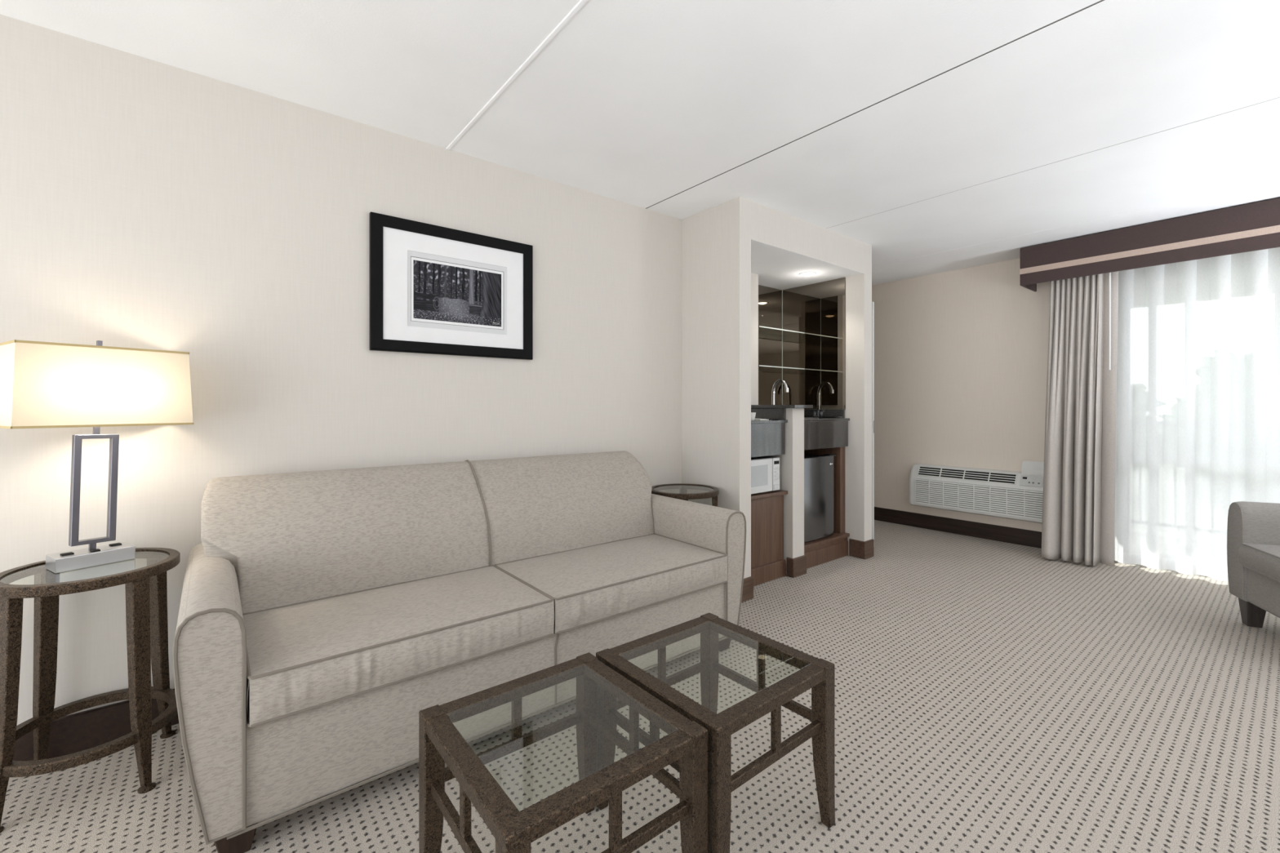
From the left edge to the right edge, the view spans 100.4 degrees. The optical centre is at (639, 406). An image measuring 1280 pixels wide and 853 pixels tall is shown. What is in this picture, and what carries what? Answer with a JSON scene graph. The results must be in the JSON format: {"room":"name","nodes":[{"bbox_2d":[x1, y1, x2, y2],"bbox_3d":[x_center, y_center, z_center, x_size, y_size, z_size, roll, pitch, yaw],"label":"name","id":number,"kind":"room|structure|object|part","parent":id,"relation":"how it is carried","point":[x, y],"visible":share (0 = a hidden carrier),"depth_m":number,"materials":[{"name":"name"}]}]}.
{"room":"hotel room","nodes":[
{"label":"hotel room","id":0,"kind":"room"},
{"bbox_2d":[0,13,758,725],"bbox_3d":[-1.486,-0.042,2.414,5.910,2.440,0.375,0,0,-39],"label":"wall","id":1,"kind":"structure","parent":0,"point":[146,203],"depth_m":2.12,"materials":[{"name":"paint"}]},
{"bbox_2d":[13,538,874,760],"bbox_3d":[-1.024,1.111,2.434,6.653,0.135,0.863,0,0,-39],"label":"baseboard","id":2,"kind":"structure","parent":1,"relation":"attached to","point":[77,732],"depth_m":1.84,"materials":[{"name":"brown wood"}]},
{"bbox_2d":[369,211,533,359],"bbox_3d":[-0.895,-0.559,2.630,0.797,0.615,0.027,0,0,-39],"label":"framed picture","id":3,"kind":"object","parent":1,"relation":"attached to","point":[434,289],"visible":1,"depth_m":2.60},
{"bbox_2d":[411,256,503,329],"bbox_3d":[-0.893,-0.551,2.638,0.460,0.300,0.004,0,0,-39],"label":"print","id":4,"kind":"object","parent":3,"relation":"attached to","point":[446,293],"depth_m":2.63},
{"bbox_2d":[751,408,787,457],"bbox_3d":[0.690,0.174,3.689,0.538,0.318,0.410,0,0,-39],"label":"sink","id":5,"kind":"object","parent":1,"relation":"attached to","point":[767,437],"depth_m":3.61,"materials":[{"name":"grey metal"}]},
{"bbox_2d":[751,412,755,420],"bbox_3d":[0.744,0.067,3.575,0.068,0.052,0.068,0,0,-39],"label":"cup","id":6,"kind":"object","parent":5,"relation":"on","point":[753,414],"visible":0.44,"depth_m":3.55,"materials":[{"name":"white ceramic"}]},
{"bbox_2d":[754,418,768,420],"bbox_3d":[0.827,0.087,3.635,0.089,0.012,0.064,0,0,-35],"label":"napkin","id":7,"kind":"object","parent":5,"relation":"on","point":[755,419],"visible":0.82,"depth_m":3.60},
{"bbox_2d":[751,419,787,423],"bbox_3d":[0.689,0.103,3.689,0.537,0.020,0.410,0,0,-39],"label":"countertop","id":8,"kind":"structure","parent":5,"relation":"on","point":[770,420],"depth_m":3.57,"materials":[{"name":"black stone"}]},
{"bbox_2d":[0,0,1279,285],"bbox_3d":[0.735,-1.322,1.296,8.570,0.120,7.700,0,0,-39],"label":"ceiling","id":9,"kind":"structure","parent":0,"point":[639,103],"depth_m":2.13,"materials":[{"name":"paint"}]},
{"bbox_2d":[445,0,587,150],"bbox_3d":[0.882,-1.260,0.340,0.015,0.010,5.825,0,0,-39],"label":"trim","id":10,"kind":"structure","parent":9,"relation":"attached to","point":[581,2],"depth_m":1.97,"materials":[{"name":"paint"}]},
{"bbox_2d":[645,0,1279,228],"bbox_3d":[1.824,-1.293,2.166,1.249,0.058,7.690,0,0,-39],"label":"trim","id":11,"kind":"structure","parent":9,"relation":"attached to","point":[1093,4],"depth_m":2.21,"materials":[{"name":"white paint"}]},
{"bbox_2d":[0,520,1279,852],"bbox_3d":[0.797,1.228,1.347,8.130,0.100,7.700,0,0,-39],"label":"floor","id":12,"kind":"structure","parent":0,"point":[992,696],"depth_m":1.84,"materials":[{"name":"carpet"}]},
{"bbox_2d":[0,547,180,833],"bbox_3d":[-1.738,0.841,1.688,0.432,0.675,0.432,0,0,-33],"label":"side table","id":13,"kind":"object","parent":12,"relation":"on","point":[146,587],"visible":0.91,"depth_m":1.64,"materials":[{"name":"brown wood"}]},
{"bbox_3d":[-1.781,0.849,1.491,0.048,0.634,0.060,0,0,12],"label":"leg","id":14,"kind":"part","parent":13,"relation":"part of","materials":[{"name":"brown wood"}]},
{"bbox_3d":[-1.936,0.849,1.731,0.060,0.634,0.048,0,0,12],"label":"leg","id":15,"kind":"part","parent":13,"relation":"part of","materials":[{"name":"brown wood"}]},
{"bbox_2d":[0,339,193,573],"bbox_3d":[-1.753,0.146,1.730,0.213,0.719,0.419,0,0,30],"label":"table lamp","id":16,"kind":"object","parent":13,"relation":"on","point":[43,384],"visible":1,"depth_m":1.67,"materials":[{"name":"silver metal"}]},
{"bbox_2d":[60,551,74,555],"bbox_3d":[-1.783,0.460,1.658,0.022,0.005,0.026,0,0,30],"label":"outlet","id":17,"kind":"object","parent":16,"relation":"attached to","point":[71,553],"depth_m":1.65,"materials":[{"name":"black plastic"}]},
{"bbox_3d":[-1.762,0.451,1.715,0.012,0.024,0.016,0,0,30],"label":"stem","id":18,"kind":"part","parent":16,"relation":"part of","materials":[{"name":"silver metal"}]},
{"bbox_3d":[-1.760,0.265,1.719,0.024,0.351,0.112,0,0,30],"label":"frame","id":19,"kind":"part","parent":16,"relation":"part of","materials":[{"name":"silver metal"}]},
{"bbox_3d":[-1.753,-0.185,1.730,0.197,0.007,0.401,0,0,30],"label":"shade trim","id":20,"kind":"part","parent":16,"relation":"part of","materials":[{"name":"beige fabric"}]},
{"bbox_2d":[89,548,100,552],"bbox_3d":[-1.737,0.460,1.698,0.022,0.005,0.020,0,0,30],"label":"outlet","id":21,"kind":"object","parent":16,"relation":"attached to","point":[91,550],"depth_m":1.70,"materials":[{"name":"black plastic"}]},
{"bbox_3d":[-1.753,-0.063,1.730,0.210,0.245,0.416,0,0,30],"label":"lamp shade","id":22,"kind":"part","parent":16,"relation":"part of","materials":[{"name":"fabric"}]},
{"bbox_3d":[-1.757,0.049,1.723,0.012,0.086,0.016,0,0,30],"label":"stem","id":23,"kind":"part","parent":16,"relation":"part of","materials":[{"name":"silver metal"}]},
{"bbox_3d":[-1.753,0.060,1.730,0.213,0.007,0.419,0,0,30],"label":"shade trim","id":24,"kind":"part","parent":16,"relation":"part of","materials":[{"name":"beige fabric"}]},
{"bbox_2d":[109,542,121,546],"bbox_3d":[-1.746,0.460,1.773,0.022,0.005,0.026,0,0,30],"label":"outlet","id":25,"kind":"object","parent":16,"relation":"attached to","point":[116,544],"depth_m":1.77,"materials":[{"name":"black plastic"}]},
{"bbox_3d":[-1.541,0.849,1.645,0.060,0.634,0.048,0,0,12],"label":"leg","id":26,"kind":"part","parent":13,"relation":"part of","materials":[{"name":"brown wood"}]},
{"bbox_3d":[-1.696,0.849,1.886,0.048,0.634,0.060,0,0,12],"label":"leg","id":27,"kind":"part","parent":13,"relation":"part of","materials":[{"name":"brown wood"}]},
{"bbox_2d":[172,450,746,852],"bbox_3d":[-0.573,0.717,2.285,2.118,0.922,0.921,0,0,-39],"label":"sofa","id":28,"kind":"object","parent":12,"relation":"on","point":[321,612],"visible":0.96,"depth_m":1.90,"materials":[{"name":"beige fabric"}]},
{"bbox_3d":[-1.349,0.800,1.676,0.140,0.586,0.878,0,0,-39],"label":"arm","id":29,"kind":"part","parent":28,"relation":"part of"},
{"bbox_3d":[-1.079,1.135,1.422,0.099,0.085,0.099,0,0,-39],"label":"leg","id":30,"kind":"part","parent":28,"relation":"part of","materials":[{"name":"brown wood"}]},
{"bbox_2d":[242,566,555,726],"bbox_3d":[-0.824,0.753,1.856,0.898,0.146,0.567,0,0,-39],"label":"seat cushion","id":31,"kind":"object","parent":28,"relation":"on","point":[307,651],"depth_m":1.70,"materials":[{"name":"beige fabric"}]},
{"bbox_3d":[-0.762,0.675,2.487,1.986,0.826,0.368,0,0,-39],"label":"backrest","id":32,"kind":"part","parent":28,"relation":"part of","materials":[{"name":"beige fabric"}]},
{"bbox_2d":[497,534,728,633],"bbox_3d":[-0.113,0.753,2.429,0.932,0.146,0.567,0,0,-39],"label":"seat cushion","id":33,"kind":"object","parent":28,"relation":"on","point":[586,582],"depth_m":2.29,"materials":[{"name":"beige fabric"}]},
{"bbox_3d":[0.188,0.800,2.912,0.140,0.586,0.878,0,0,-39],"label":"arm","id":34,"kind":"part","parent":28,"relation":"part of"},
{"bbox_3d":[0.386,1.135,2.600,0.099,0.085,0.099,0,0,-39],"label":"leg","id":35,"kind":"part","parent":28,"relation":"part of","materials":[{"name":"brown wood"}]},
{"bbox_2d":[418,652,707,852],"bbox_3d":[-0.187,0.952,1.234,0.487,0.452,0.487,0,0,-39],"label":"coffee table","id":36,"kind":"object","parent":12,"relation":"on","point":[513,830],"visible":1,"depth_m":1.19,"materials":[{"name":"brown wood"}]},
{"bbox_3d":[-0.496,0.952,1.268,0.048,0.452,0.048,0,0,-39],"label":"leg","id":37,"kind":"part","parent":36,"relation":"part of","materials":[{"name":"brown wood"}]},
{"bbox_3d":[-0.359,0.820,1.096,0.017,0.122,0.024,0,0,-39],"label":"post","id":38,"kind":"part","parent":36,"relation":"part of","materials":[{"name":"brown wood"}]},
{"bbox_3d":[-0.221,0.952,0.925,0.048,0.452,0.048,0,0,-39],"label":"leg","id":39,"kind":"part","parent":36,"relation":"part of","materials":[{"name":"brown wood"}]},
{"bbox_3d":[-0.325,0.820,1.406,0.024,0.122,0.017,0,0,-39],"label":"post","id":40,"kind":"part","parent":36,"relation":"part of","materials":[{"name":"brown wood"}]},
{"bbox_3d":[-0.153,0.952,1.543,0.048,0.452,0.048,0,0,-39],"label":"leg","id":41,"kind":"part","parent":36,"relation":"part of","materials":[{"name":"brown wood"}]},
{"bbox_3d":[-0.049,0.820,1.062,0.024,0.122,0.017,0,0,-39],"label":"post","id":42,"kind":"part","parent":36,"relation":"part of","materials":[{"name":"brown wood"}]},
{"bbox_3d":[-0.015,0.820,1.372,0.017,0.122,0.024,0,0,-39],"label":"post","id":43,"kind":"part","parent":36,"relation":"part of","materials":[{"name":"brown wood"}]},
{"bbox_3d":[0.121,0.952,1.201,0.048,0.452,0.048,0,0,-39],"label":"leg","id":44,"kind":"part","parent":36,"relation":"part of","materials":[{"name":"brown wood"}]},
{"bbox_2d":[651,483,718,506],"bbox_3d":[0.267,0.841,3.262,0.432,0.675,0.432,0,0,-41],"label":"side table","id":45,"kind":"object","parent":12,"relation":"on","point":[713,493],"visible":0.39,"depth_m":3.23,"materials":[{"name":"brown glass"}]},
{"bbox_3d":[0.282,0.849,3.463,0.048,0.634,0.060,0,0,4],"label":"leg","id":46,"kind":"part","parent":45,"relation":"part of","materials":[{"name":"brown wood"}]},
{"bbox_3d":[0.468,0.849,3.247,0.060,0.634,0.048,0,0,4],"label":"leg","id":47,"kind":"part","parent":45,"relation":"part of","materials":[{"name":"brown wood"}]},
{"bbox_2d":[595,613,835,852],"bbox_3d":[0.209,0.952,1.537,0.487,0.452,0.487,0,0,-39],"label":"coffee table","id":48,"kind":"object","parent":12,"relation":"on","point":[817,674],"visible":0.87,"depth_m":1.48,"materials":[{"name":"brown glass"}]},
{"bbox_3d":[-0.100,0.952,1.569,0.048,0.452,0.048,0,0,-39],"label":"leg","id":49,"kind":"part","parent":48,"relation":"part of","materials":[{"name":"brown wood"}]},
{"bbox_3d":[0.038,0.820,1.398,0.017,0.122,0.024,0,0,-39],"label":"post","id":50,"kind":"part","parent":48,"relation":"part of","materials":[{"name":"brown wood"}]},
{"bbox_3d":[0.070,0.820,1.708,0.024,0.122,0.017,0,0,-39],"label":"post","id":51,"kind":"part","parent":48,"relation":"part of","materials":[{"name":"brown wood"}]},
{"bbox_3d":[0.241,0.952,1.846,0.048,0.452,0.048,0,0,-39],"label":"leg","id":52,"kind":"part","parent":48,"relation":"part of","materials":[{"name":"brown wood"}]},
{"bbox_3d":[0.209,0.744,1.537,0.481,0.032,0.481,0,0,-39],"label":"frame","id":53,"kind":"part","parent":48,"relation":"part of","materials":[{"name":"brown wood"}]},
{"bbox_3d":[0.178,0.952,1.229,0.048,0.452,0.048,0,0,-39],"label":"leg","id":54,"kind":"part","parent":48,"relation":"part of","materials":[{"name":"brown wood"}]},
{"bbox_3d":[0.380,0.820,1.677,0.017,0.122,0.024,0,0,-39],"label":"post","id":55,"kind":"part","parent":48,"relation":"part of","materials":[{"name":"brown wood"}]},
{"bbox_3d":[0.349,0.820,1.367,0.024,0.122,0.017,0,0,-39],"label":"post","id":56,"kind":"part","parent":48,"relation":"part of","materials":[{"name":"brown wood"}]},
{"bbox_3d":[0.518,0.952,1.506,0.048,0.452,0.048,0,0,-39],"label":"leg","id":57,"kind":"part","parent":48,"relation":"part of","materials":[{"name":"brown wood"}]},
{"bbox_2d":[751,489,787,586],"bbox_3d":[0.691,0.882,3.688,0.538,0.592,0.407,0,0,-39],"label":"base cabinet","id":58,"kind":"object","parent":12,"relation":"on","point":[768,563],"visible":0.4,"depth_m":3.58,"materials":[{"name":"brown wood"}]},
{"bbox_2d":[751,456,779,494],"bbox_3d":[0.681,0.469,3.665,0.470,0.234,0.341,0,0,-39],"label":"microwave","id":59,"kind":"object","parent":58,"relation":"on","point":[765,470],"visible":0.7,"depth_m":3.58,"materials":[{"name":"white plastic"}]},
{"bbox_3d":[0.930,0.465,3.667,0.079,0.226,0.024,0,0,-39],"label":"control panel","id":60,"kind":"part","parent":59,"relation":"part of","materials":[{"name":"white plastic"}]},
{"bbox_3d":[0.676,0.887,3.692,0.520,0.557,0.383,0,0,-39],"label":"panel","id":61,"kind":"part","parent":58,"relation":"part of","materials":[{"name":"brown wood"}]},
{"bbox_2d":[804,532,849,568],"bbox_3d":[1.210,1.090,4.224,0.668,0.176,0.592,0,0,-39],"label":"base cabinet","id":62,"kind":"object","parent":12,"relation":"on","point":[834,546],"visible":0.39,"depth_m":4.01,"materials":[{"name":"brown wood"}]},
{"bbox_2d":[804,453,836,542],"bbox_3d":[1.202,0.687,4.167,0.485,0.630,0.452,0,0,-39],"label":"mini fridge","id":63,"kind":"object","parent":62,"relation":"on","point":[819,470],"visible":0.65,"depth_m":3.99,"materials":[{"name":"grey metal"}]},
{"bbox_2d":[804,446,844,533],"bbox_3d":[1.429,0.659,4.426,0.074,0.684,0.552,0,0,-39],"label":"filler panel","id":64,"kind":"object","parent":62,"relation":"on","point":[839,460],"visible":0.21,"depth_m":4.21,"materials":[{"name":"brown wood"}]},
{"bbox_2d":[1226,501,1279,627],"bbox_3d":[3.455,0.753,2.449,0.822,0.850,0.772,0,0,24],"label":"armchair","id":65,"kind":"object","parent":12,"relation":"on","point":[1253,528],"visible":1,"depth_m":2.80,"materials":[{"name":"grey fabric"}]},
{"bbox_3d":[3.291,1.104,2.861,0.084,0.148,0.081,0,0,24],"label":"leg","id":66,"kind":"part","parent":65,"relation":"part of","materials":[{"name":"brown wood"}]},
{"bbox_2d":[1237,543,1279,581],"bbox_3d":[3.372,0.768,2.486,0.641,0.149,0.477,0,0,24],"label":"seat cushion","id":67,"kind":"object","parent":65,"relation":"on","point":[1263,560],"depth_m":2.68,"materials":[{"name":"grey fabric"}]},
{"bbox_3d":[3.452,0.934,2.450,0.748,0.203,0.484,0,0,24],"label":"rail","id":68,"kind":"part","parent":65,"relation":"part of","materials":[{"name":"grey fabric"}]},
{"bbox_2d":[681,196,871,578],"bbox_3d":[0.933,-0.042,4.035,1.568,2.440,0.880,0,0,-39],"label":"wall","id":69,"kind":"structure","parent":0,"point":[716,241],"depth_m":3.45,"materials":[{"name":"paint"}]},
{"bbox_2d":[751,239,862,289],"bbox_3d":[0.968,-1.028,3.985,1.347,0.005,0.757,0,0,-39],"label":"soffit","id":70,"kind":"object","parent":69,"relation":"attached to","point":[777,268],"depth_m":3.98,"materials":[{"name":"paint"}]},
{"bbox_2d":[799,271,816,275],"bbox_3d":[1.296,-1.017,4.118,0.130,0.017,0.130,0,0,-39],"label":"recessed light","id":71,"kind":"object","parent":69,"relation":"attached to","point":[804,273],"visible":1,"depth_m":4.09,"materials":[{"name":"white plastic"}]},
{"bbox_2d":[782,277,845,409],"bbox_3d":[1.441,-0.500,4.465,0.007,1.050,0.604,0,0,-39],"label":"mirror","id":72,"kind":"object","parent":69,"relation":"attached to","point":[818,310],"visible":0.86,"depth_m":4.44,"materials":[{"name":"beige mirror"}]},
{"bbox_2d":[871,301,874,539],"bbox_3d":[1.619,0.152,4.617,0.766,2.028,0.037,0,0,37],"label":"door","id":73,"kind":"structure","parent":69,"relation":"in","point":[873,302],"depth_m":4.38,"materials":[{"name":"paint"}]},
{"bbox_2d":[768,408,804,575],"bbox_3d":[0.962,0.596,3.891,0.135,1.165,0.460,0,0,-39],"label":"wall","id":74,"kind":"structure","parent":0,"point":[792,463],"depth_m":3.71,"materials":[{"name":"paint"}]},
{"bbox_2d":[751,408,786,419],"bbox_3d":[0.887,0.054,3.859,0.018,0.078,0.393,0,0,-39],"label":"backsplash","id":75,"kind":"structure","parent":74,"relation":"attached to","point":[761,413],"depth_m":3.79,"materials":[{"name":"black stone"}]},
{"bbox_2d":[751,404,813,408],"bbox_3d":[0.974,0.001,3.862,0.213,0.024,0.499,0,0,-39],"label":"bar ledge","id":76,"kind":"object","parent":74,"relation":"on","point":[752,406],"visible":0.74,"depth_m":3.71,"materials":[{"name":"black stone"}]},
{"bbox_2d":[871,258,1050,532],"bbox_3d":[3.895,-0.042,3.837,0.140,2.440,7.700,0,0,-39],"label":"wall","id":77,"kind":"structure","parent":0,"point":[961,356],"depth_m":4.90,"materials":[{"name":"paint"}]},
{"bbox_2d":[874,506,1041,548],"bbox_3d":[2.561,1.111,5.382,0.024,0.135,3.400,0,0,-39],"label":"baseboard","id":78,"kind":"structure","parent":77,"relation":"attached to","point":[979,530],"depth_m":4.87,"materials":[{"name":"brown wood"}]},
{"bbox_2d":[909,460,1044,523],"bbox_3d":[2.971,0.700,4.729,0.184,0.492,1.077,0,0,-39],"label":"air conditioner","id":79,"kind":"object","parent":77,"relation":"attached to","point":[1004,494],"visible":0.88,"depth_m":4.63,"materials":[{"name":"white plastic"}]},
{"bbox_2d":[916,466,1017,484],"bbox_3d":[2.901,0.613,4.762,0.066,0.092,0.795,0,0,-39],"label":"vent","id":80,"kind":"object","parent":79,"relation":"attached to","point":[941,473],"depth_m":4.74,"materials":[{"name":"white plastic"}]},
{"bbox_2d":[915,479,1043,519],"bbox_3d":[2.923,0.797,4.661,0.025,0.227,0.992,0,0,-39],"label":"grille","id":81,"kind":"object","parent":79,"relation":"attached to","point":[1003,500],"depth_m":4.61,"materials":[{"name":"white plastic"}]},
{"bbox_3d":[3.209,0.616,4.367,0.052,0.084,0.155,0,0,-39],"label":"control panel","id":82,"kind":"part","parent":79,"relation":"part of","materials":[{"name":"grey plastic"}]},
{"bbox_3d":[3.244,0.511,4.395,0.041,0.114,0.155,0,0,-39],"label":"lid","id":83,"kind":"part","parent":79,"relation":"part of","materials":[{"name":"white plastic"}]},
{"bbox_2d":[1019,197,1279,291],"bbox_3d":[4.178,-1.107,3.076,0.370,0.295,3.258,0,0,-39],"label":"valance","id":84,"kind":"object","parent":77,"relation":"attached to","point":[1255,226],"visible":1,"depth_m":3.61,"materials":[{"name":"brown fabric"}]},
{"bbox_2d":[1040,271,1118,566],"bbox_3d":[3.270,-0.016,3.986,0.192,2.362,0.445,0,0,-39],"label":"drape","id":85,"kind":"object","parent":84,"relation":"hanging from","point":[1078,501],"visible":0.88,"depth_m":3.96,"materials":[{"name":"fabric"}]},
{"bbox_2d":[1114,247,1279,581],"bbox_3d":[4.372,-0.025,2.938,0.086,2.363,2.700,0,0,-39],"label":"sheer curtain","id":86,"kind":"object","parent":84,"relation":"hanging from","point":[1197,402],"visible":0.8,"depth_m":3.65,"materials":[{"name":"fabric"}]},
{"bbox_3d":[0.981,0.071,4.561,0.625,2.215,0.120,0,0,-39],"label":"wall","id":87,"kind":"structure","parent":0,"visible":0},
{"bbox_2d":[758,284,782,404],"bbox_3d":[1.016,-0.500,4.505,0.605,1.050,0.008,0,0,-39],"label":"mirror","id":88,"kind":"object","parent":87,"relation":"attached to","point":[770,299],"visible":0.36,"depth_m":4.58,"materials":[{"name":"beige mirror"}]},
{"bbox_2d":[758,364,804,370],"bbox_3d":[1.091,-0.317,4.416,0.598,0.008,0.226,0,0,-39],"label":"glass shelf","id":89,"kind":"object","parent":88,"relation":"attached to","point":[761,366],"visible":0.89,"depth_m":4.41,"materials":[{"name":"white"}]},
{"bbox_2d":[759,325,804,333],"bbox_3d":[1.091,-0.622,4.416,0.598,0.008,0.226,0,0,-39],"label":"glass shelf","id":90,"kind":"object","parent":88,"relation":"attached to","point":[759,326],"visible":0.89,"depth_m":4.32,"materials":[{"name":"white"}]},
{"bbox_2d":[804,409,844,417],"bbox_3d":[1.203,0.059,4.277,0.612,0.067,0.599,0,0,-39],"label":"backsplash","id":91,"kind":"structure","parent":87,"relation":"attached to","point":[807,413],"depth_m":4.36,"materials":[{"name":"black stone"}]},
{"bbox_2d":[804,409,849,449],"bbox_3d":[1.195,0.171,4.242,0.668,0.290,0.643,0,0,-39],"label":"sink","id":92,"kind":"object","parent":87,"relation":"attached to","point":[823,428],"depth_m":4.06,"materials":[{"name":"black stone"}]},
{"bbox_2d":[771,378,789,404],"bbox_3d":[1.110,-0.064,4.343,0.173,0.314,0.179,0,0,3],"label":"faucet","id":93,"kind":"object","parent":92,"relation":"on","point":[786,388],"visible":0.64,"depth_m":4.34,"materials":[{"name":"silver metal"}]},
{"bbox_2d":[804,417,817,418],"bbox_3d":[1.243,0.092,4.207,0.316,0.008,0.316,0,0,-39],"label":"sink basin","id":94,"kind":"object","parent":92,"relation":"in","point":[804,417],"depth_m":4.17,"materials":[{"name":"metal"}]},
{"bbox_2d":[804,417,849,422],"bbox_3d":[1.195,0.103,4.242,0.668,0.020,0.643,0,0,-39],"label":"countertop","id":95,"kind":"structure","parent":92,"relation":"on","point":[819,420],"depth_m":4.01,"materials":[{"name":"black stone"}]}
]}

